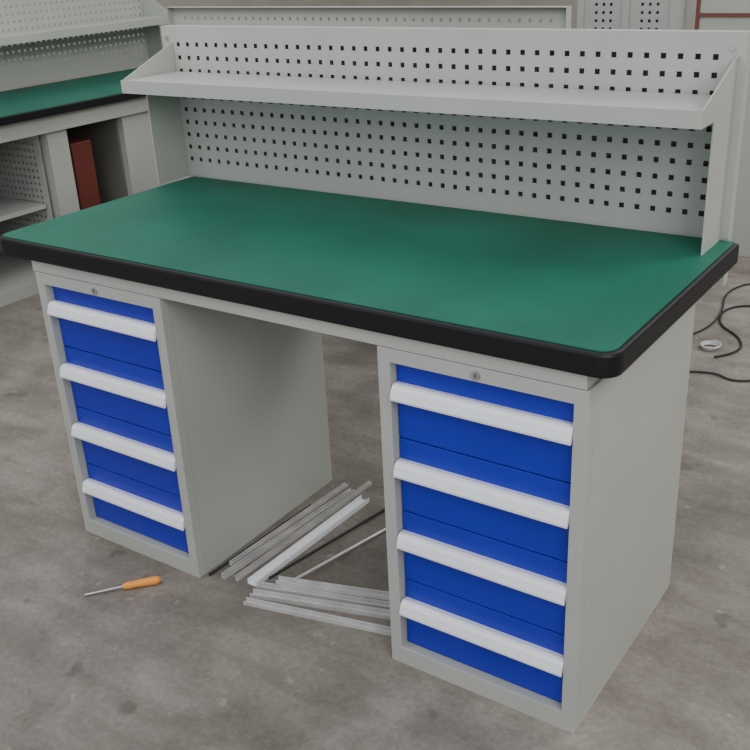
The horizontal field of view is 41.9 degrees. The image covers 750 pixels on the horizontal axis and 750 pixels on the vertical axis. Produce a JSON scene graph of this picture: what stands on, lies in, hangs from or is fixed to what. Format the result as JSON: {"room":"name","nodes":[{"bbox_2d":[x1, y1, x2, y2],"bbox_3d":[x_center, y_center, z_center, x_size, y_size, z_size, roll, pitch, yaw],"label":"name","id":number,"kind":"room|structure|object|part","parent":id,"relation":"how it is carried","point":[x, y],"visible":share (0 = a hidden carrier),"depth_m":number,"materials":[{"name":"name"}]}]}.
{"room":"workshop","nodes":[
{"label":"workshop","id":0,"kind":"room"},
{"bbox_2d":[0,0,355,91],"bbox_3d":[-3.349,-2.377,5.215,0.100,3.200,11.000,13,29,32],"label":"wall","id":1,"kind":"structure","parent":0,"point":[164,3],"depth_m":7.71,"materials":[{"name":"metal"}]},
{"bbox_2d":[0,255,749,749],"bbox_3d":[0.486,0.016,3.485,9.000,0.100,11.000,13,29,32],"label":"floor","id":2,"kind":"structure","parent":0,"point":[179,662],"depth_m":2.21,"materials":[{"name":"concrete"}]},
{"bbox_2d":[0,0,180,306],"bbox_3d":[-1.624,-1.127,4.589,0.740,1.275,2.400,13,29,32],"label":"workbench","id":3,"kind":"object","parent":2,"relation":"on","point":[77,144],"visible":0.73,"depth_m":4.72,"materials":[{"name":"grey paint"}]},
{"bbox_3d":[-1.918,-1.564,4.611,0.002,0.460,2.320,13,29,32],"label":"peg panel","id":4,"kind":"part","parent":3,"relation":"part of","materials":[{"name":"grey paint"}]},
{"bbox_2d":[0,16,167,45],"bbox_3d":[-1.816,-1.547,4.543,0.237,0.035,2.280,13,29,32],"label":"shelf","id":5,"kind":"object","parent":3,"relation":"attached to","point":[18,36],"depth_m":4.92,"materials":[{"name":"grey metal"}]},
{"bbox_2d":[85,576,160,595],"bbox_3d":[-0.608,0.509,2.363,0.180,0.021,0.021,-8,25,-12],"label":"screwdriver","id":6,"kind":"object","parent":2,"relation":"on","point":[152,580],"visible":1,"depth_m":2.36,"materials":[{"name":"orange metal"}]},
{"bbox_2d":[166,6,571,28],"bbox_3d":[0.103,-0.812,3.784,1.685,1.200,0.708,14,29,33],"label":"pegboard panel","id":7,"kind":"object","parent":2,"relation":"on","point":[561,15],"visible":0.07,"depth_m":3.23,"materials":[{"name":"grey paint"}]},
{"bbox_2d":[0,25,749,733],"bbox_3d":[-0.082,-0.136,2.285,1.605,1.212,0.708,13,29,32],"label":"workbench","id":8,"kind":"object","parent":2,"relation":"on","point":[527,228],"visible":1,"depth_m":2.09,"materials":[{"name":"grey paint"}]},
{"bbox_3d":[-0.625,-0.127,2.246,0.360,0.031,0.029,13,29,32],"label":"cabinet handle","id":9,"kind":"part","parent":8,"relation":"part of","materials":[{"name":"silver metal"}]},
{"bbox_3d":[-0.482,-0.199,2.445,0.359,0.161,0.480,13,29,32],"label":"cabinet drawer","id":10,"kind":"part","parent":8,"relation":"part of","materials":[{"name":"blue paint"}]},
{"bbox_3d":[-0.617,0.022,2.313,0.360,0.031,0.029,13,29,32],"label":"cabinet handle","id":11,"kind":"part","parent":8,"relation":"part of","materials":[{"name":"silver metal"}]},
{"bbox_3d":[-0.475,-0.049,2.512,0.359,0.161,0.480,13,29,32],"label":"cabinet drawer","id":12,"kind":"part","parent":8,"relation":"part of","materials":[{"name":"blue paint"}]},
{"bbox_3d":[-0.610,0.122,2.365,0.415,0.726,0.025,13,29,32],"label":"cabinet frame","id":13,"kind":"part","parent":8,"relation":"part of","materials":[{"name":"grey paint"}]},
{"bbox_3d":[-0.610,0.171,2.380,0.360,0.031,0.029,13,29,32],"label":"cabinet handle","id":14,"kind":"part","parent":8,"relation":"part of","materials":[{"name":"silver metal"}]},
{"bbox_3d":[-0.467,0.100,2.579,0.359,0.161,0.480,13,29,32],"label":"cabinet drawer","id":15,"kind":"part","parent":8,"relation":"part of","materials":[{"name":"blue paint"}]},
{"bbox_3d":[-0.602,0.320,2.447,0.360,0.031,0.029,13,29,32],"label":"cabinet handle","id":16,"kind":"part","parent":8,"relation":"part of","materials":[{"name":"silver metal"}]},
{"bbox_3d":[-0.460,0.249,2.646,0.359,0.161,0.480,13,29,32],"label":"cabinet drawer","id":17,"kind":"part","parent":8,"relation":"part of","materials":[{"name":"blue paint"}]},
{"bbox_2d":[120,71,711,129],"bbox_3d":[0.018,-0.648,2.257,1.531,0.033,0.198,13,29,32],"label":"shelf","id":18,"kind":"object","parent":8,"relation":"attached to","point":[684,109],"depth_m":2.13,"materials":[{"name":"grey metal"}]},
{"bbox_3d":[0.071,-0.623,2.368,1.579,0.407,0.002,13,29,32],"label":"peg panel","id":19,"kind":"part","parent":8,"relation":"part of","materials":[{"name":"grey paint"}]},
{"bbox_3d":[0.082,-0.581,2.401,1.579,0.512,0.029,13,29,32],"label":"panel frame","id":20,"kind":"part","parent":8,"relation":"part of","materials":[{"name":"grey paint"}]},
{"bbox_3d":[0.183,0.064,1.729,0.360,0.031,0.029,13,29,32],"label":"cabinet handle","id":21,"kind":"part","parent":8,"relation":"part of","materials":[{"name":"silver metal"}]},
{"bbox_3d":[0.191,0.213,1.796,0.360,0.031,0.029,13,29,32],"label":"cabinet handle","id":22,"kind":"part","parent":8,"relation":"part of","materials":[{"name":"silver metal"}]},
{"bbox_3d":[0.198,0.362,1.863,0.360,0.031,0.029,13,29,32],"label":"cabinet handle","id":23,"kind":"part","parent":8,"relation":"part of","materials":[{"name":"silver metal"}]},
{"bbox_3d":[0.206,0.512,1.930,0.360,0.031,0.029,13,29,32],"label":"cabinet handle","id":24,"kind":"part","parent":8,"relation":"part of","materials":[{"name":"silver metal"}]},
{"bbox_3d":[0.348,0.440,2.129,0.359,0.161,0.480,13,29,32],"label":"cabinet drawer","id":25,"kind":"part","parent":8,"relation":"part of","materials":[{"name":"blue paint"}]},
{"bbox_3d":[0.326,-0.007,1.928,0.359,0.161,0.480,13,29,32],"label":"cabinet drawer","id":26,"kind":"part","parent":8,"relation":"part of","materials":[{"name":"blue paint"}]},
{"bbox_3d":[0.333,0.142,1.995,0.359,0.161,0.480,13,29,32],"label":"cabinet drawer","id":27,"kind":"part","parent":8,"relation":"part of","materials":[{"name":"blue paint"}]},
{"bbox_3d":[0.341,0.291,2.062,0.359,0.161,0.480,13,29,32],"label":"cabinet drawer","id":28,"kind":"part","parent":8,"relation":"part of","materials":[{"name":"blue paint"}]},
{"bbox_3d":[0.199,0.313,1.848,0.415,0.726,0.025,13,29,32],"label":"cabinet frame","id":29,"kind":"part","parent":8,"relation":"part of","materials":[{"name":"grey paint"}]},
{"bbox_2d":[577,0,696,29],"bbox_3d":[1.240,-1.505,4.527,0.450,1.750,0.502,13,29,32],"label":"locker","id":30,"kind":"object","parent":2,"relation":"on","point":[591,14],"visible":0.14,"depth_m":4.27,"materials":[{"name":"grey metal"}]},
{"bbox_3d":[1.018,-1.448,4.401,0.180,1.670,0.002,13,29,32],"label":"door","id":31,"kind":"part","parent":30,"relation":"part of","materials":[{"name":"grey paint"}]},
{"bbox_3d":[1.192,-1.407,4.290,0.180,1.670,0.002,13,29,32],"label":"door","id":32,"kind":"part","parent":30,"relation":"part of","materials":[{"name":"grey paint"}]},
{"bbox_2d":[700,340,721,349],"bbox_3d":[1.210,-0.107,3.527,0.074,0.017,0.075,13,29,32],"label":"coil","id":33,"kind":"object","parent":2,"relation":"on","point":[718,344],"visible":1,"depth_m":3.53,"materials":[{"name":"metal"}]},
{"bbox_2d":[689,370,749,381],"bbox_3d":[1.220,0.014,3.273,0.405,0.007,0.038,10,27,27],"label":"power cable","id":34,"kind":"object","parent":2,"relation":"on","point":[720,375],"visible":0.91,"depth_m":3.30,"materials":[{"name":"black plastic"}]},
{"bbox_2d":[693,283,749,334],"bbox_3d":[1.368,-0.269,3.879,0.764,0.013,0.220,-18,28,-30],"label":"power cable","id":35,"kind":"object","parent":2,"relation":"on","point":[728,292],"visible":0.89,"depth_m":3.84,"materials":[{"name":"black plastic"}]},
{"bbox_2d":[694,0,749,29],"bbox_3d":[1.561,-1.160,4.272,0.385,1.300,0.030,13,29,32],"label":"frame","id":36,"kind":"object","parent":2,"relation":"on","point":[698,5],"visible":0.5,"depth_m":4.17,"materials":[{"name":"brown paint"}]},
{"bbox_2d":[699,0,749,256],"bbox_3d":[1.562,-1.151,4.276,0.355,1.280,0.010,13,29,32],"label":"panel","id":37,"kind":"object","parent":36,"relation":"attached to","point":[741,222],"visible":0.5,"depth_m":4.28,"materials":[{"name":"grey metal"}]},
{"bbox_2d":[714,305,749,357],"bbox_3d":[1.533,-0.132,3.563,0.619,0.008,0.604,13,29,32],"label":"power cable","id":38,"kind":"object","parent":2,"relation":"on","point":[729,308],"visible":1,"depth_m":3.64,"materials":[{"name":"black plastic"}]},
{"bbox_2d":[356,0,577,28],"bbox_3d":[3.527,-3.499,6.939,9.000,3.200,0.100,13,29,32],"label":"wall","id":39,"kind":"structure","parent":0,"point":[574,3],"depth_m":8.91,"materials":[{"name":"metal"}]}
]}

